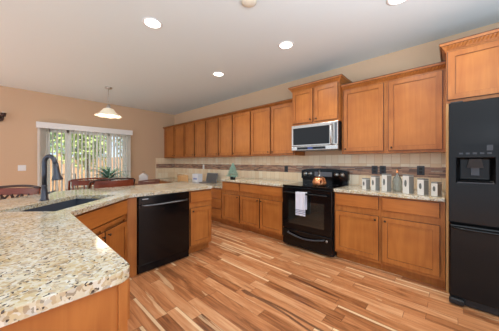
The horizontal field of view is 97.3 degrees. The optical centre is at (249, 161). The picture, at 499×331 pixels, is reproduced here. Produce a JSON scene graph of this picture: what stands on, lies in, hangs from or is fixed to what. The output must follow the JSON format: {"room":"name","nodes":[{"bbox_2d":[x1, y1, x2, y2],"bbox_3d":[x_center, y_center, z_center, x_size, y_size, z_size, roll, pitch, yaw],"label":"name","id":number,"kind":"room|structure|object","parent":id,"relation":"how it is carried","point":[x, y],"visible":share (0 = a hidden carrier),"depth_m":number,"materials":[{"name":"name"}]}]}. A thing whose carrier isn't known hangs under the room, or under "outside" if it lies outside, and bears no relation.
{"room":"kitchen","nodes":[
{"label":"kitchen","id":0,"kind":"room"},
{"bbox_2d":[0,86,174,198],"bbox_3d":[-4.474,-0.103,4.729,0.120,2.743,6.092,0,0,43],"label":"wall","id":1,"kind":"structure","parent":0,"point":[23,108],"depth_m":4.81,"materials":[{"name":"beige paint"}]},
{"bbox_2d":[0,112,6,121],"bbox_3d":[-4.776,-0.862,4.227,0.216,0.181,0.119,0,0,9],"label":"wall sconce","id":2,"kind":"object","parent":1,"relation":"attached to","point":[2,114],"visible":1,"depth_m":4.19,"materials":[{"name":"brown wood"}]},
{"bbox_2d":[18,165,25,170],"bbox_3d":[-4.629,0.131,4.464,0.012,0.116,0.116,0,0,43],"label":"light switch","id":3,"kind":"object","parent":1,"relation":"attached to","point":[20,167],"visible":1,"depth_m":4.46,"materials":[{"name":"white plastic"}]},
{"bbox_2d":[36,121,132,191],"bbox_3d":[-3.818,0.203,5.257,0.130,2.070,1.863,0,0,43],"label":"vertical blinds","id":4,"kind":"object","parent":1,"relation":"attached to","point":[41,127],"visible":0.65,"depth_m":5.15,"materials":[{"name":"white plastic"}]},
{"bbox_2d":[46,128,127,191],"bbox_3d":[-3.892,0.243,5.368,0.090,2.050,1.700,0,0,43],"label":"door","id":5,"kind":"structure","parent":1,"relation":"in","point":[50,130],"depth_m":5.10,"materials":[{"name":"white plastic"}]},
{"bbox_2d":[177,174,187,182],"bbox_3d":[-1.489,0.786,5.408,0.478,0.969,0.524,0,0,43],"label":"box","id":6,"kind":"object","parent":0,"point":[182,177],"visible":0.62,"depth_m":5.16,"materials":[{"name":"brown wood"}]},
{"bbox_2d":[0,0,498,114],"bbox_3d":[-1.148,-1.535,1.746,9.055,0.120,6.212,0,0,43],"label":"ceiling","id":7,"kind":"structure","parent":0,"point":[68,48],"depth_m":2.67,"materials":[{"name":"white paint"}]},
{"bbox_2d":[94,86,121,118],"bbox_3d":[-2.804,-1.185,4.365,0.470,0.581,0.470,0,0,43],"label":"pendant lamp","id":8,"kind":"object","parent":7,"relation":"hanging from","point":[107,112],"visible":1,"depth_m":4.34,"materials":[{"name":"white glass"}]},
{"bbox_2d":[142,17,162,28],"bbox_3d":[-1.032,-1.470,2.335,0.200,0.007,0.200,0,0,43],"label":"recessed light","id":9,"kind":"object","parent":7,"relation":"in","point":[150,22],"visible":1,"depth_m":2.33,"materials":[{"name":"white paint"}]},
{"bbox_2d":[213,72,223,76],"bbox_3d":[-0.522,-1.470,3.696,0.200,0.007,0.200,0,0,43],"label":"recessed light","id":10,"kind":"object","parent":7,"relation":"in","point":[218,74],"visible":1,"depth_m":3.70,"materials":[{"name":"white"}]},
{"bbox_2d":[241,0,256,7],"bbox_3d":[-0.004,-1.456,2.003,0.140,0.037,0.140,0,0,43],"label":"smoke detector","id":11,"kind":"object","parent":7,"relation":"attached to","point":[247,3],"visible":1,"depth_m":2.00,"materials":[{"name":"beige plastic"}]},
{"bbox_2d":[278,41,293,48],"bbox_3d":[0.462,-1.470,2.775,0.200,0.007,0.200,0,0,43],"label":"recessed light","id":12,"kind":"object","parent":7,"relation":"in","point":[285,44],"visible":1,"depth_m":2.78,"materials":[{"name":"white"}]},
{"bbox_2d":[386,0,406,5],"bbox_3d":[1.345,-1.470,1.969,0.200,0.007,0.200,0,0,43],"label":"recessed light","id":13,"kind":"object","parent":7,"relation":"in","point":[389,2],"visible":1,"depth_m":2.02,"materials":[{"name":"white"}]},
{"bbox_2d":[128,220,498,330],"bbox_3d":[-1.148,1.328,1.746,9.055,0.120,6.212,0,0,43],"label":"floor","id":14,"kind":"structure","parent":0,"point":[245,280],"depth_m":2.08,"materials":[{"name":"brown wood"}]},
{"bbox_2d":[0,185,40,199],"bbox_3d":[-2.664,0.771,2.336,0.533,0.998,0.524,0,0,-2],"label":"chair","id":15,"kind":"object","parent":14,"relation":"on","point":[6,190],"visible":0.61,"depth_m":2.56,"materials":[{"name":"brown wood"}]},
{"bbox_2d":[0,278,129,330],"bbox_3d":[-1.034,0.830,0.934,1.201,0.876,0.649,0,0,43],"label":"base cabinet","id":16,"kind":"object","parent":14,"relation":"on","point":[108,309],"visible":0.15,"depth_m":0.66,"materials":[{"name":"brown wood"}]},
{"bbox_2d":[0,182,211,327],"bbox_3d":[-1.102,0.373,1.940,2.690,0.038,2.660,0,0,43],"label":"countertop","id":17,"kind":"structure","parent":16,"relation":"on","point":[49,260],"depth_m":0.85,"materials":[{"name":"beige stone"}]},
{"bbox_2d":[39,154,62,200],"bbox_3d":[-1.822,0.143,2.019,0.175,0.421,0.128,0,0,26],"label":"kitchen faucet","id":18,"kind":"object","parent":17,"relation":"on","point":[56,171],"visible":0.99,"depth_m":2.00,"materials":[{"name":"grey metal"}]},
{"bbox_2d":[19,198,102,211],"bbox_3d":[-1.608,0.486,1.941,0.455,0.184,0.810,0,0,-2],"label":"sink","id":19,"kind":"object","parent":17,"relation":"in","point":[74,202],"visible":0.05,"depth_m":2.13,"materials":[{"name":"grey metal"}]},
{"bbox_2d":[68,178,110,189],"bbox_3d":[-2.800,0.771,3.865,0.612,0.999,0.524,0,0,-37],"label":"dining chair","id":20,"kind":"object","parent":14,"relation":"on","point":[82,181],"visible":0.37,"depth_m":3.60,"materials":[{"name":"brown wood"}]},
{"bbox_2d":[75,199,126,260],"bbox_3d":[-1.554,0.830,1.952,0.589,0.876,0.826,0,0,-2],"label":"base cabinet","id":21,"kind":"object","parent":14,"relation":"on","point":[108,222],"visible":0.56,"depth_m":2.07,"materials":[{"name":"brown wood"}]},
{"bbox_2d":[65,183,137,190],"bbox_3d":[-2.862,0.892,4.568,0.900,0.748,1.500,0,0,43],"label":"dining table","id":22,"kind":"object","parent":14,"relation":"on","point":[86,187],"visible":0.05,"depth_m":4.22,"materials":[{"name":"brown wood"}]},
{"bbox_2d":[89,165,131,180],"bbox_3d":[-2.848,0.294,4.456,0.874,0.447,0.813,0,0,43],"label":"potted fern","id":23,"kind":"object","parent":22,"relation":"on","point":[108,174],"visible":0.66,"depth_m":4.41,"materials":[{"name":"green plant"}]},
{"bbox_2d":[139,171,148,181],"bbox_3d":[-2.412,0.367,4.997,0.200,0.303,0.120,0,0,-12],"label":"lantern","id":24,"kind":"object","parent":22,"relation":"on","point":[143,176],"visible":0.69,"depth_m":4.96,"materials":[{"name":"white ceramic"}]},
{"bbox_2d":[88,178,134,188],"bbox_3d":[-2.224,0.761,3.531,0.524,1.019,0.656,0,0,43],"label":"dining chair","id":25,"kind":"object","parent":14,"relation":"on","point":[100,183],"visible":0.36,"depth_m":3.32,"materials":[{"name":"brown wood"}]},
{"bbox_2d":[127,197,136,277],"bbox_3d":[-1.333,0.830,2.452,0.116,0.876,0.096,0,0,43],"label":"filler panel","id":26,"kind":"object","parent":14,"relation":"on","point":[131,202],"visible":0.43,"depth_m":2.42,"materials":[{"name":"brown wood"}]},
{"bbox_2d":[138,179,159,184],"bbox_3d":[-2.097,0.806,4.348,0.524,0.929,0.460,0,0,31],"label":"dining chair","id":27,"kind":"object","parent":14,"relation":"on","point":[150,181],"visible":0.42,"depth_m":4.18,"materials":[{"name":"brown wood"}]},
{"bbox_2d":[137,191,188,273],"bbox_3d":[-1.219,0.833,2.859,0.660,0.870,0.642,0,0,43],"label":"dishwasher","id":28,"kind":"object","parent":14,"relation":"on","point":[162,219],"visible":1,"depth_m":2.63,"materials":[{"name":"black plastic"}]},
{"bbox_2d":[188,189,210,253],"bbox_3d":[-0.886,0.830,3.258,0.649,0.876,0.376,0,0,43],"label":"base cabinet","id":29,"kind":"object","parent":14,"relation":"on","point":[199,200],"visible":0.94,"depth_m":3.06,"materials":[{"name":"brown wood"}]},
{"bbox_2d":[211,187,224,223],"bbox_3d":[-0.697,0.904,4.945,0.971,0.728,0.645,0,0,43],"label":"base cabinet","id":30,"kind":"object","parent":14,"relation":"on","point":[216,193],"visible":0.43,"depth_m":4.50,"materials":[{"name":"brown wood"}]},
{"bbox_2d":[158,178,221,188],"bbox_3d":[-1.464,0.521,5.640,3.043,0.036,0.646,0,0,43],"label":"granite desktop","id":31,"kind":"object","parent":30,"relation":"on","point":[217,184],"visible":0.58,"depth_m":5.27,"materials":[{"name":"beige stone"}]},
{"bbox_2d":[192,174,201,181],"bbox_3d":[-1.291,0.403,5.431,0.220,0.200,0.142,0,0,38],"label":"paper holder","id":32,"kind":"object","parent":31,"relation":"on","point":[195,177],"visible":0.98,"depth_m":5.37,"materials":[{"name":"white"}]},
{"bbox_2d":[199,173,217,182],"bbox_3d":[-0.978,0.391,5.249,0.340,0.224,0.296,0,0,31],"label":"laptop","id":33,"kind":"object","parent":31,"relation":"on","point":[211,177],"visible":0.99,"depth_m":5.33,"materials":[{"name":"grey"}]},
{"bbox_2d":[222,181,242,228],"bbox_3d":[-0.167,0.830,4.427,0.503,0.876,0.659,0,0,43],"label":"base cabinet","id":34,"kind":"object","parent":14,"relation":"on","point":[230,191],"visible":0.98,"depth_m":4.20,"materials":[{"name":"brown wood"}]},
{"bbox_2d":[240,183,283,240],"bbox_3d":[0.371,0.830,3.931,0.956,0.876,0.659,0,0,43],"label":"base cabinet","id":35,"kind":"object","parent":14,"relation":"on","point":[261,206],"visible":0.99,"depth_m":3.68,"materials":[{"name":"brown wood"}]},
{"bbox_2d":[221,178,299,186],"bbox_3d":[0.186,0.373,4.119,1.492,0.038,0.646,0,0,43],"label":"countertop","id":36,"kind":"structure","parent":35,"relation":"on","point":[268,182],"depth_m":3.90,"materials":[{"name":"beige stone"}]},
{"bbox_2d":[224,163,237,178],"bbox_3d":[-0.345,0.194,4.452,0.365,0.320,0.390,0,0,43],"label":"potted plant","id":37,"kind":"object","parent":36,"relation":"on","point":[232,168],"visible":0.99,"depth_m":4.40,"materials":[{"name":"green plant"}]},
{"bbox_2d":[283,168,349,256],"bbox_3d":[0.990,0.690,3.314,0.768,1.156,0.728,0,0,43],"label":"electric range","id":38,"kind":"object","parent":14,"relation":"on","point":[314,231],"visible":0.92,"depth_m":3.08,"materials":[{"name":"black metal"}]},
{"bbox_2d":[295,192,306,215],"bbox_3d":[0.724,0.590,3.076,0.150,0.327,0.068,0,0,43],"label":"dish towel","id":39,"kind":"object","parent":38,"relation":"hanging from","point":[300,197],"visible":0.97,"depth_m":3.05,"materials":[{"name":"white fabric"}]},
{"bbox_2d":[284,186,336,256],"bbox_3d":[1.025,0.810,3.352,0.762,0.875,0.625,0,0,43],"label":"oven","id":40,"kind":"object","parent":38,"relation":"in","point":[334,252],"depth_m":2.89,"materials":[{"name":"black metal"}]},
{"bbox_2d":[283,182,347,189],"bbox_3d":[0.987,0.361,3.312,0.768,0.024,0.595,0,0,43],"label":"glass cooktop","id":41,"kind":"object","parent":38,"relation":"in","point":[299,185],"depth_m":3.21,"materials":[{"name":"black glass"}]},
{"bbox_2d":[313,170,326,185],"bbox_3d":[1.017,0.235,3.200,0.211,0.228,0.195,0,0,-42],"label":"tea kettle","id":42,"kind":"object","parent":38,"relation":"on","point":[318,180],"visible":1,"depth_m":3.13,"materials":[{"name":"orange metal"}]},
{"bbox_2d":[335,192,381,269],"bbox_3d":[1.496,0.830,2.895,0.525,0.876,0.659,0,0,43],"label":"base cabinet","id":43,"kind":"object","parent":14,"relation":"on","point":[357,216],"visible":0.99,"depth_m":2.66,"materials":[{"name":"brown wood"}]},
{"bbox_2d":[381,196,445,287],"bbox_3d":[1.893,0.830,2.529,0.551,0.876,0.659,0,0,43],"label":"base cabinet","id":44,"kind":"object","parent":14,"relation":"on","point":[413,231],"visible":0.98,"depth_m":2.29,"materials":[{"name":"brown wood"}]},
{"bbox_2d":[333,185,445,201],"bbox_3d":[1.706,0.373,2.718,1.085,0.038,0.646,0,0,43],"label":"countertop","id":45,"kind":"structure","parent":44,"relation":"on","point":[355,189],"depth_m":2.50,"materials":[{"name":"beige stone"}]},
{"bbox_2d":[362,178,369,189],"bbox_3d":[1.478,0.281,2.784,0.068,0.144,0.067,0,0,-13],"label":"canister","id":46,"kind":"object","parent":45,"relation":"on","point":[365,181],"visible":0.99,"depth_m":2.76,"materials":[{"name":"white ceramic"}]},
{"bbox_2d":[371,176,379,190],"bbox_3d":[1.545,0.264,2.695,0.072,0.179,0.071,0,0,-13],"label":"canister","id":47,"kind":"object","parent":45,"relation":"on","point":[375,180],"visible":0.99,"depth_m":2.66,"materials":[{"name":"white ceramic"}]},
{"bbox_2d":[382,174,391,191],"bbox_3d":[1.617,0.249,2.588,0.074,0.209,0.073,0,0,-13],"label":"canister","id":48,"kind":"object","parent":45,"relation":"on","point":[386,178],"visible":1,"depth_m":2.56,"materials":[{"name":"white ceramic"}]},
{"bbox_2d":[392,169,401,191],"bbox_3d":[1.751,0.222,2.602,0.100,0.260,0.100,0,0,43],"label":"glass bottle","id":49,"kind":"object","parent":45,"relation":"on","point":[397,181],"visible":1,"depth_m":2.57,"materials":[{"name":"grey glass"}]},
{"bbox_2d":[403,174,413,193],"bbox_3d":[1.761,0.249,2.435,0.076,0.209,0.075,0,0,-13],"label":"canister","id":50,"kind":"object","parent":45,"relation":"on","point":[408,180],"visible":0.99,"depth_m":2.40,"materials":[{"name":"white ceramic"}]},
{"bbox_2d":[417,178,428,194],"bbox_3d":[1.843,0.267,2.332,0.072,0.174,0.071,0,0,-13],"label":"canister","id":51,"kind":"object","parent":45,"relation":"on","point":[422,183],"visible":1,"depth_m":2.30,"materials":[{"name":"white ceramic"}]},
{"bbox_2d":[431,182,441,196],"bbox_3d":[1.914,0.281,2.247,0.064,0.144,0.063,0,0,-13],"label":"canister","id":52,"kind":"object","parent":45,"relation":"on","point":[436,187],"visible":0.99,"depth_m":2.22,"materials":[{"name":"white ceramic"}]},
{"bbox_2d":[446,97,498,315],"bbox_3d":[2.373,0.355,1.947,0.933,1.826,0.901,0,0,43],"label":"refrigerator","id":53,"kind":"object","parent":14,"relation":"on","point":[473,125],"depth_m":1.86,"materials":[{"name":"black metal"}]},
{"bbox_2d":[175,22,498,222],"bbox_3d":[0.916,-0.103,3.986,9.055,2.743,0.120,0,0,43],"label":"wall","id":54,"kind":"structure","parent":0,"point":[427,53],"depth_m":3.33,"materials":[{"name":"beige paint"}]},
{"bbox_2d":[163,123,184,157],"bbox_3d":[-2.069,-0.567,6.387,1.158,0.926,0.390,0,0,43],"label":"upper cabinet","id":55,"kind":"object","parent":54,"relation":"attached to","point":[174,134],"visible":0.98,"depth_m":6.22,"materials":[{"name":"brown wood"}]},
{"bbox_2d":[183,118,211,157],"bbox_3d":[-1.286,-0.567,5.666,0.968,0.926,0.390,0,0,43],"label":"upper cabinet","id":56,"kind":"object","parent":54,"relation":"attached to","point":[194,131],"visible":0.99,"depth_m":5.52,"materials":[{"name":"brown wood"}]},
{"bbox_2d":[205,112,232,156],"bbox_3d":[-0.589,-0.567,5.024,0.923,0.926,0.390,0,0,43],"label":"upper cabinet","id":57,"kind":"object","parent":54,"relation":"attached to","point":[219,128],"visible":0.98,"depth_m":4.86,"materials":[{"name":"brown wood"}]},
{"bbox_2d":[231,108,260,156],"bbox_3d":[-0.060,-0.567,4.536,0.513,0.926,0.390,0,0,43],"label":"upper cabinet","id":58,"kind":"object","parent":54,"relation":"attached to","point":[241,118],"visible":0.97,"depth_m":4.41,"materials":[{"name":"brown wood"}]},
{"bbox_2d":[250,98,304,155],"bbox_3d":[0.485,-0.567,4.034,0.965,0.926,0.390,0,0,43],"label":"upper cabinet","id":59,"kind":"object","parent":54,"relation":"attached to","point":[271,123],"visible":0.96,"depth_m":3.88,"materials":[{"name":"brown wood"}]},
{"bbox_2d":[156,153,445,191],"bbox_3d":[-0.221,0.202,4.541,6.389,0.612,0.603,0,0,43],"label":"tile backsplash","id":60,"kind":"structure","parent":54,"relation":"attached to","point":[359,166],"depth_m":3.82,"materials":[{"name":"tile"}]},
{"bbox_2d":[372,166,377,173],"bbox_3d":[1.765,0.118,3.096,0.076,0.116,0.008,0,0,43],"label":"power outlet","id":61,"kind":"object","parent":60,"relation":"attached to","point":[374,168],"visible":1,"depth_m":3.09,"materials":[{"name":"grey plastic"}]},
{"bbox_2d":[380,166,385,173],"bbox_3d":[1.839,0.118,3.029,0.076,0.116,0.008,0,0,43],"label":"power outlet","id":62,"kind":"object","parent":60,"relation":"attached to","point":[382,168],"visible":0.93,"depth_m":3.02,"materials":[{"name":"grey plastic"}]},
{"bbox_2d":[417,166,424,174],"bbox_3d":[2.144,0.113,2.747,0.076,0.116,0.008,0,0,43],"label":"power outlet","id":63,"kind":"object","parent":60,"relation":"attached to","point":[420,169],"visible":1,"depth_m":2.74,"materials":[{"name":"grey plastic"}]},
{"bbox_2d":[288,74,351,125],"bbox_3d":[1.091,-0.875,3.420,0.852,0.615,0.472,0,0,43],"label":"upper cabinet","id":64,"kind":"object","parent":54,"relation":"attached to","point":[319,101],"visible":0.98,"depth_m":3.23,"materials":[{"name":"brown wood"}]},
{"bbox_2d":[292,121,341,151],"bbox_3d":[1.073,-0.366,3.404,0.735,0.395,0.490,0,0,43],"label":"microwave oven","id":65,"kind":"object","parent":64,"relation":"attached to","point":[325,136],"visible":1,"depth_m":3.21,"materials":[{"name":"silver plastic"}]},
{"bbox_2d":[341,75,388,154],"bbox_3d":[1.595,-0.584,3.011,0.539,0.959,0.390,0,0,43],"label":"upper cabinet","id":66,"kind":"object","parent":54,"relation":"attached to","point":[363,101],"visible":0.98,"depth_m":2.88,"materials":[{"name":"brown wood"}]},
{"bbox_2d":[385,61,445,153],"bbox_3d":[1.997,-0.584,2.641,0.552,0.959,0.390,0,0,43],"label":"upper cabinet","id":67,"kind":"object","parent":54,"relation":"attached to","point":[415,97],"visible":0.96,"depth_m":2.50,"materials":[{"name":"brown wood"}]},
{"bbox_2d":[439,28,498,103],"bbox_3d":[2.442,-0.849,2.032,1.021,0.578,0.682,0,0,43],"label":"upper cabinet","id":68,"kind":"object","parent":54,"relation":"attached to","point":[472,61],"visible":0.97,"depth_m":2.00,"materials":[{"name":"brown wood"}]},
{"bbox_2d":[450,221,498,228],"bbox_3d":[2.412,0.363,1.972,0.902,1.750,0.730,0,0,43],"label":"handle","id":69,"kind":"object","parent":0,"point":[450,221],"depth_m":1.90,"materials":[{"name":"black metal"}]},
{"label":"outside","id":70,"kind":"structure","parent":0,"visible":0},
{"bbox_3d":[-15.131,1.443,15.303,29.875,0.150,30.000,0,0,43],"label":"ground","id":71,"kind":"structure","parent":70,"visible":0},
{"bbox_2d":[50,132,64,152],"bbox_3d":[-8.859,-0.677,9.463,2.521,4.097,2.585,0,0,43],"label":"leafy tree","id":72,"kind":"object","parent":71,"relation":"on","point":[54,133],"visible":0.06,"depth_m":9.50,"materials":[{"name":"green plant"}]},
{"bbox_2d":[53,173,75,190],"bbox_3d":[-5.279,0.862,6.170,0.547,1.015,0.608,0,0,-27],"label":"patio chair","id":73,"kind":"object","parent":71,"relation":"on","point":[75,173],"visible":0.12,"depth_m":6.35,"materials":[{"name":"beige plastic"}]},
{"bbox_2d":[50,133,112,185],"bbox_3d":[-5.650,-0.191,7.566,1.917,3.128,1.950,0,0,43],"label":"leafy tree","id":74,"kind":"object","parent":71,"relation":"on","point":[63,136],"visible":0.4,"depth_m":7.31,"materials":[{"name":"green plant"}]},
{"bbox_2d":[50,154,121,190],"bbox_3d":[-8.671,0.518,6.963,0.120,1.700,10.490,0,0,43],"label":"wooden fence","id":75,"kind":"object","parent":71,"relation":"on","point":[59,155],"visible":0.02,"depth_m":8.50,"materials":[{"name":"brown wood"}]},
{"bbox_2d":[112,137,121,157],"bbox_3d":[-4.513,-0.367,9.216,1.991,3.480,2.039,0,0,43],"label":"leafy tree","id":76,"kind":"object","parent":71,"relation":"on","point":[121,137],"visible":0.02,"depth_m":8.83,"materials":[{"name":"green plant"}]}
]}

